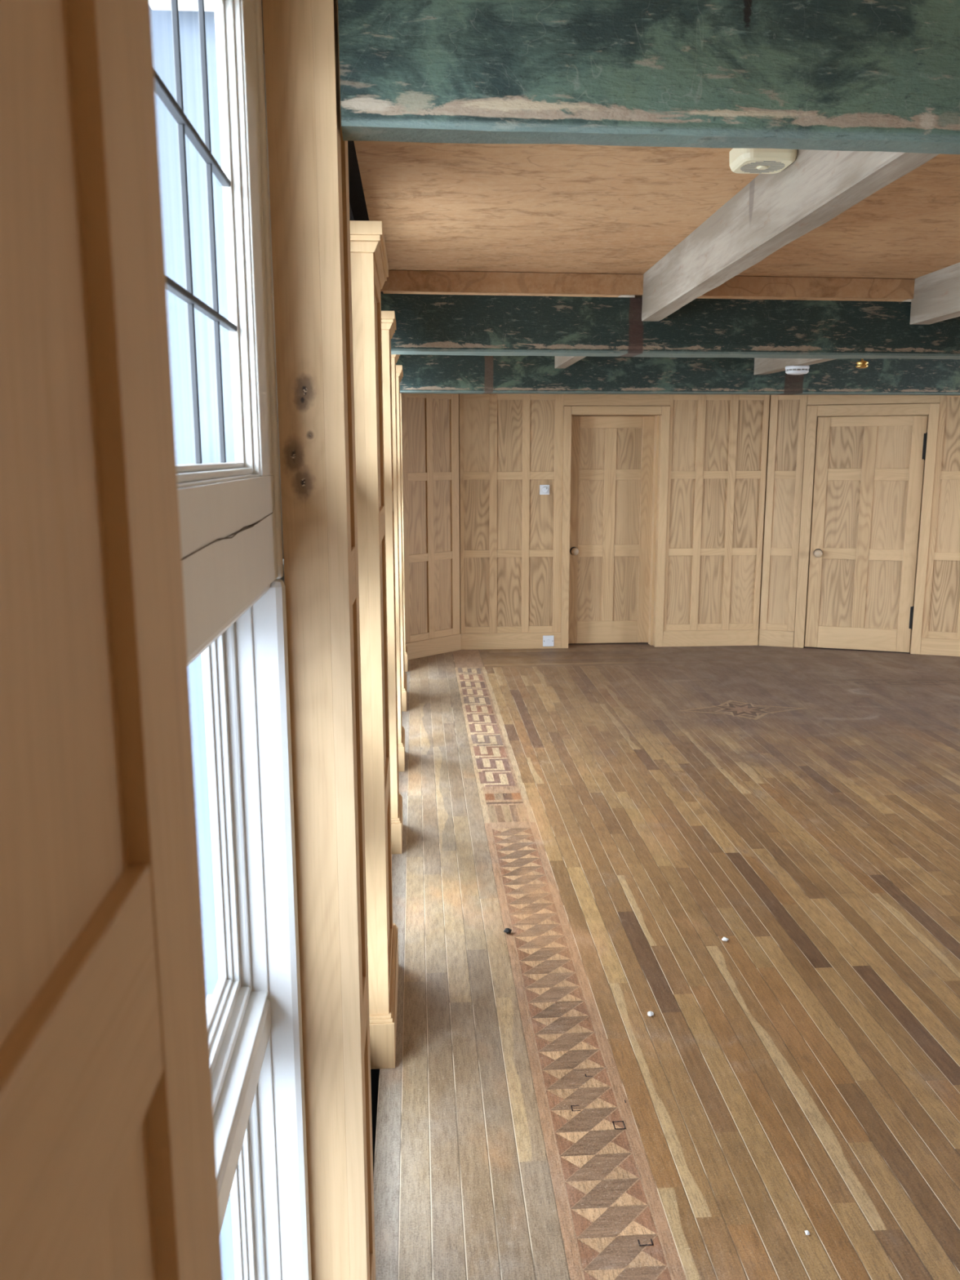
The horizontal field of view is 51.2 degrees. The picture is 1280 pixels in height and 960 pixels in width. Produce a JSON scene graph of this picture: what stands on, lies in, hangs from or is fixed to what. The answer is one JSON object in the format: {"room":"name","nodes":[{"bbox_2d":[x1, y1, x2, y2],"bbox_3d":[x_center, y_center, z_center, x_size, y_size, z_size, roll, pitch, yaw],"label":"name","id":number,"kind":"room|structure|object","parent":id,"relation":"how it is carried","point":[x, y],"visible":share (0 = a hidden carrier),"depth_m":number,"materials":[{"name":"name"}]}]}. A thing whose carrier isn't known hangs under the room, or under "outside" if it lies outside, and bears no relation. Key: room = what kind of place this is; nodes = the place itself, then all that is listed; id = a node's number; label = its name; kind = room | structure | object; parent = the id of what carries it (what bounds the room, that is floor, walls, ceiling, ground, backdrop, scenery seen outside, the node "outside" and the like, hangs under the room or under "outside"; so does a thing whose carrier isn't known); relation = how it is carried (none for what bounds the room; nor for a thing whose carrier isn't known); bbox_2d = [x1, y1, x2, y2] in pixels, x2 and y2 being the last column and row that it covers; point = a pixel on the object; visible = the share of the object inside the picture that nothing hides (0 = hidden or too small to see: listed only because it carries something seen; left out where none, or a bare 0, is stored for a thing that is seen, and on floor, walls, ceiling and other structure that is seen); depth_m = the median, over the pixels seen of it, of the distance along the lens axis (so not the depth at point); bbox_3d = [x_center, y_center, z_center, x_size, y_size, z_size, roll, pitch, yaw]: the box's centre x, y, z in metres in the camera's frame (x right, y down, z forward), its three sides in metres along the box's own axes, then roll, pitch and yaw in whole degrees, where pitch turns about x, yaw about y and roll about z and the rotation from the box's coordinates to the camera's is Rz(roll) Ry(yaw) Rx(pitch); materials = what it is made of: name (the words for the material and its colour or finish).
{"room":"empty wood-paneled hall","nodes":[
{"label":"empty wood-paneled hall","id":0,"kind":"room"},
{"bbox_2d":[150,0,354,1279],"bbox_3d":[-0.398,0.121,1.857,0.155,2.585,10.950,-1,11,-4],"label":"window glass","id":1,"kind":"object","parent":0,"point":[161,20],"depth_m":1.26,"materials":[{"name":"clear glass"}]},
{"bbox_2d":[0,0,222,1279],"bbox_3d":[-0.138,0.398,0.051,0.100,2.200,0.812,-1,11,-4],"label":"door","id":2,"kind":"structure","parent":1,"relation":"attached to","point":[108,1164],"depth_m":0.29,"materials":[{"name":"brown wood"}]},
{"bbox_2d":[150,0,311,1279],"bbox_3d":[-0.296,0.283,0.916,0.155,2.010,0.944,-1,11,-4],"label":"window","id":3,"kind":"structure","parent":1,"relation":"in","point":[229,513],"depth_m":1.29,"materials":[{"name":"white paint"}]},
{"bbox_2d":[263,54,284,584],"bbox_3d":[-0.364,0.090,1.954,0.155,2.010,0.708,-1,11,-4],"label":"trim","id":4,"kind":"structure","parent":1,"relation":"in","point":[282,577],"depth_m":1.49,"materials":[{"name":"white paint"}]},
{"bbox_2d":[262,0,375,1279],"bbox_3d":[-0.225,0.130,1.491,0.085,2.200,0.228,-1,11,-4],"label":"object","id":5,"kind":"object","parent":1,"relation":"attached to","point":[308,151],"visible":1,"depth_m":1.36,"materials":[{"name":"brown wood"}]},
{"bbox_2d":[349,220,398,1069],"bbox_3d":[-0.326,0.042,2.555,0.208,1.986,0.524,-1,11,-4],"label":"pilaster","id":6,"kind":"object","parent":1,"relation":"attached to","point":[369,260],"visible":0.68,"depth_m":2.35,"materials":[{"name":"brown wood"}]},
{"bbox_2d":[381,311,403,853],"bbox_3d":[-0.406,-0.187,3.789,0.208,1.986,0.319,-1,11,-4],"label":"pilaster","id":7,"kind":"object","parent":1,"relation":"attached to","point":[388,326],"visible":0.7,"depth_m":3.67,"materials":[{"name":"brown wood"}]},
{"bbox_2d":[391,354,404,771],"bbox_3d":[-0.472,-0.373,4.790,0.208,1.986,0.339,-1,11,-4],"label":"pilaster","id":8,"kind":"object","parent":1,"relation":"attached to","point":[394,357],"visible":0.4,"depth_m":4.69,"materials":[{"name":"brown wood"}]},
{"bbox_2d":[395,364,407,711],"bbox_3d":[-0.550,-0.596,5.994,0.208,1.986,0.504,-1,11,-4],"label":"pilaster","id":9,"kind":"object","parent":1,"relation":"attached to","point":[399,372],"visible":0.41,"depth_m":5.83,"materials":[{"name":"brown wood"}]},
{"bbox_2d":[400,392,408,671],"bbox_3d":[-0.614,-0.776,6.960,0.208,1.986,0.264,-1,11,-4],"label":"pilaster","id":10,"kind":"object","parent":1,"relation":"attached to","point":[406,654],"visible":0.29,"depth_m":6.90,"materials":[{"name":"brown wood"}]},
{"bbox_2d":[380,270,915,299],"bbox_3d":[2.450,-1.456,4.193,6.170,0.076,0.020,-1,11,-6],"label":"trim","id":11,"kind":"structure","parent":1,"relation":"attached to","point":[404,281],"depth_m":3.97,"materials":[{"name":"brown wood"}]},
{"bbox_2d":[370,1068,379,1175],"bbox_3d":[2.757,1.328,2.669,7.800,0.100,11.800,-1,11,-4],"label":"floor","id":12,"kind":"structure","parent":0,"point":[375,1073],"depth_m":2.76,"materials":[{"name":"black"}]},
{"bbox_2d":[571,415,654,416],"bbox_3d":[1.018,-1.071,7.940,0.745,2.200,0.120,-1,11,-4],"label":"wall","id":13,"kind":"structure","parent":0,"point":[571,415],"depth_m":7.76,"materials":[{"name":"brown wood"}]},
{"bbox_2d":[458,393,771,644],"bbox_3d":[1.001,-1.039,7.771,2.500,2.200,0.120,-1,11,-4],"label":"wall","id":14,"kind":"structure","parent":0,"point":[770,395],"depth_m":7.75,"materials":[{"name":"brown wood"}]},
{"bbox_2d":[459,393,564,649],"bbox_3d":[0.239,-0.895,7.662,0.784,1.960,0.032,-1,11,-4],"label":"panelling","id":15,"kind":"object","parent":14,"relation":"attached to","point":[511,445],"visible":0.88,"depth_m":7.66,"materials":[{"name":"brown wood"}]},
{"bbox_2d":[539,484,549,494],"bbox_3d":[0.492,-1.141,7.621,0.074,0.074,0.037,-1,11,-4],"label":"dimmer switch","id":16,"kind":"object","parent":15,"relation":"attached to","point":[544,489],"visible":1,"depth_m":7.62,"materials":[{"name":"white plastic"}]},
{"bbox_2d":[542,635,554,646],"bbox_3d":[0.533,0.008,7.824,0.086,0.086,0.017,-1,11,-4],"label":"socket plate","id":17,"kind":"object","parent":15,"relation":"attached to","point":[548,640],"visible":1,"depth_m":7.82,"materials":[{"name":"white plastic"}]},
{"bbox_2d":[662,394,769,646],"bbox_3d":[1.819,-0.917,7.761,0.766,1.960,0.032,-1,11,-4],"label":"panelling","id":18,"kind":"object","parent":14,"relation":"attached to","point":[717,451],"visible":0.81,"depth_m":7.76,"materials":[{"name":"brown wood"}]},
{"bbox_2d":[347,140,959,301],"bbox_3d":[2.947,-1.240,2.256,8.200,0.200,11.900,-1,11,-4],"label":"ceiling","id":19,"kind":"structure","parent":0,"point":[555,208],"depth_m":2.98,"materials":[{"name":"brown wood"}]},
{"bbox_2d":[554,294,642,368],"bbox_3d":[0.608,-1.660,5.429,0.072,0.172,2.460,-1,11,-4],"label":"joist","id":20,"kind":"object","parent":19,"relation":"attached to","point":[561,362],"visible":0.18,"depth_m":6.21,"materials":[{"name":"grey wood"}]},
{"bbox_2d":[337,0,959,154],"bbox_3d":[2.855,-0.841,1.511,6.085,0.293,0.071,-1,11,-5],"label":"ceiling beam","id":21,"kind":"structure","parent":19,"relation":"attached to","point":[839,75],"depth_m":1.26,"materials":[{"name":"green paint"}]},
{"bbox_2d":[395,354,959,395],"bbox_3d":[1.535,-1.833,6.841,4.320,0.302,0.173,-1,11,-6],"label":"ceiling beam","id":22,"kind":"structure","parent":19,"relation":"attached to","point":[422,373],"depth_m":6.74,"materials":[{"name":"green paint"}]},
{"bbox_2d":[728,147,797,173],"bbox_3d":[0.659,-1.123,2.337,0.135,0.048,0.135,-1,11,-4],"label":"smoke detector","id":23,"kind":"object","parent":19,"relation":"attached to","point":[741,160],"visible":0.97,"depth_m":2.30,"materials":[{"name":"beige plastic"}]},
{"bbox_2d":[641,149,939,321],"bbox_3d":[0.743,-1.128,2.689,0.073,0.192,2.695,-1,11,-2],"label":"joist","id":24,"kind":"object","parent":19,"relation":"attached to","point":[771,211],"visible":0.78,"depth_m":2.53,"materials":[{"name":"grey wood"}]},
{"bbox_2d":[753,299,911,374],"bbox_3d":[1.974,-1.665,5.573,0.088,0.192,2.450,-1,11,-4],"label":"joist","id":25,"kind":"object","parent":19,"relation":"attached to","point":[762,366],"visible":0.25,"depth_m":6.36,"materials":[{"name":"grey wood"}]},
{"bbox_2d":[785,365,809,374],"bbox_3d":[1.942,-1.651,6.139,0.144,0.049,0.144,-1,11,-4],"label":"smoke detector","id":26,"kind":"object","parent":25,"relation":"attached to","point":[789,370],"visible":1,"depth_m":6.09,"materials":[{"name":"white plastic"}]},
{"bbox_2d":[855,358,868,368],"bbox_3d":[2.081,-1.603,5.444,0.090,0.246,0.090,-1,11,-4],"label":"fitting","id":27,"kind":"object","parent":19,"relation":"hanging from","point":[860,364],"visible":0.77,"depth_m":5.44,"materials":[{"name":"gold metal"}]},
{"bbox_2d":[909,262,959,324],"bbox_3d":[1.882,-1.151,2.797,0.089,0.192,2.730,-1,11,-2],"label":"joist","id":28,"kind":"object","parent":19,"relation":"attached to","point":[936,294],"visible":0.94,"depth_m":3.93,"materials":[{"name":"grey wood"}]},
{"bbox_2d":[373,642,959,1279],"bbox_3d":[3.103,1.032,2.611,6.708,0.001,11.550,-1,11,-4],"label":"floor","id":29,"kind":"structure","parent":0,"point":[626,811],"depth_m":2.98,"materials":[{"name":"brown wood"}]},
{"bbox_2d":[503,928,511,933],"bbox_3d":[0.088,0.925,3.187,0.024,0.016,0.023,5,12,25],"label":"fragment","id":30,"kind":"object","parent":29,"relation":"on","point":[507,931],"visible":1,"depth_m":3.18,"materials":[{"name":"black metal"}]},
{"bbox_2d":[647,1011,653,1016],"bbox_3d":[0.463,1.013,2.719,0.017,0.011,0.020,-1,11,-4],"label":"fragment","id":31,"kind":"object","parent":29,"relation":"on","point":[649,1013],"visible":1,"depth_m":2.72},
{"bbox_2d":[721,937,728,941],"bbox_3d":[0.767,0.936,3.136,0.021,0.010,0.017,-1,11,-4],"label":"fragment","id":32,"kind":"object","parent":29,"relation":"on","point":[724,939],"visible":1,"depth_m":3.13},
{"bbox_2d":[793,400,928,652],"bbox_3d":[3.903,-0.963,7.323,3.500,2.200,0.120,3,11,18],"label":"wall","id":33,"kind":"structure","parent":0,"point":[806,401],"depth_m":7.63,"materials":[{"name":"brown wood"}]},
{"bbox_2d":[758,395,807,647],"bbox_3d":[2.335,-0.915,7.739,0.261,1.960,0.032,3,11,18],"label":"panelling","id":34,"kind":"object","parent":33,"relation":"attached to","point":[788,414],"visible":0.84,"depth_m":7.74,"materials":[{"name":"brown wood"}]},
{"bbox_2d":[804,415,927,652],"bbox_3d":[2.898,-0.786,7.553,0.767,1.757,0.108,3,11,18],"label":"door","id":35,"kind":"structure","parent":33,"relation":"in","point":[868,470],"depth_m":7.57,"materials":[{"name":"brown wood"}]},
{"bbox_2d":[793,395,940,654],"bbox_3d":[2.896,-0.883,7.561,0.913,1.960,0.042,3,11,18],"label":"trim","id":36,"kind":"structure","parent":33,"relation":"attached to","point":[828,405],"depth_m":7.47,"materials":[{"name":"brown wood"}]},
{"bbox_2d":[920,395,959,656],"bbox_3d":[4.335,-0.799,7.092,2.119,1.960,0.032,3,11,18],"label":"panelling","id":37,"kind":"object","parent":33,"relation":"attached to","point":[940,628],"visible":0.83,"depth_m":7.41,"materials":[{"name":"brown wood"}]},
{"bbox_3d":[1.022,-1.930,7.640,0.850,0.400,0.200,-1,11,-4],"label":"wall","id":38,"kind":"structure","parent":0,"visible":0},
{"bbox_2d":[568,416,654,643],"bbox_3d":[1.018,-0.844,7.843,0.666,1.774,0.108,-1,11,-4],"label":"door","id":39,"kind":"structure","parent":38,"relation":"in","point":[611,457],"depth_m":7.86,"materials":[{"name":"brown wood"}]},
{"bbox_2d":[560,394,670,648],"bbox_3d":[1.028,-0.922,7.794,0.808,1.960,0.202,-1,11,-4],"label":"trim","id":40,"kind":"structure","parent":38,"relation":"attached to","point":[658,406],"depth_m":7.66,"materials":[{"name":"brown wood"}]},
{"bbox_3d":[5.919,0.040,1.897,0.150,2.200,10.250,-1,11,-4],"label":"wall","id":41,"kind":"structure","parent":0,"visible":0},
{"bbox_2d":[380,293,959,359],"bbox_3d":[2.622,-1.329,4.350,6.170,0.217,0.169,-1,11,-6],"label":"ceiling beam","id":42,"kind":"structure","parent":41,"relation":"attached to","point":[476,325],"depth_m":4.06,"materials":[{"name":"green paint"}]},
{"bbox_3d":[-0.676,-0.933,7.220,0.120,2.200,1.300,10,15,44],"label":"wall","id":43,"kind":"structure","parent":0,"visible":0},
{"bbox_2d":[401,393,461,659],"bbox_3d":[-0.565,-0.814,7.235,0.032,1.960,1.146,10,15,44],"label":"panelling","id":44,"kind":"object","parent":43,"relation":"attached to","point":[430,421],"visible":0.38,"depth_m":7.44,"materials":[{"name":"brown wood"}]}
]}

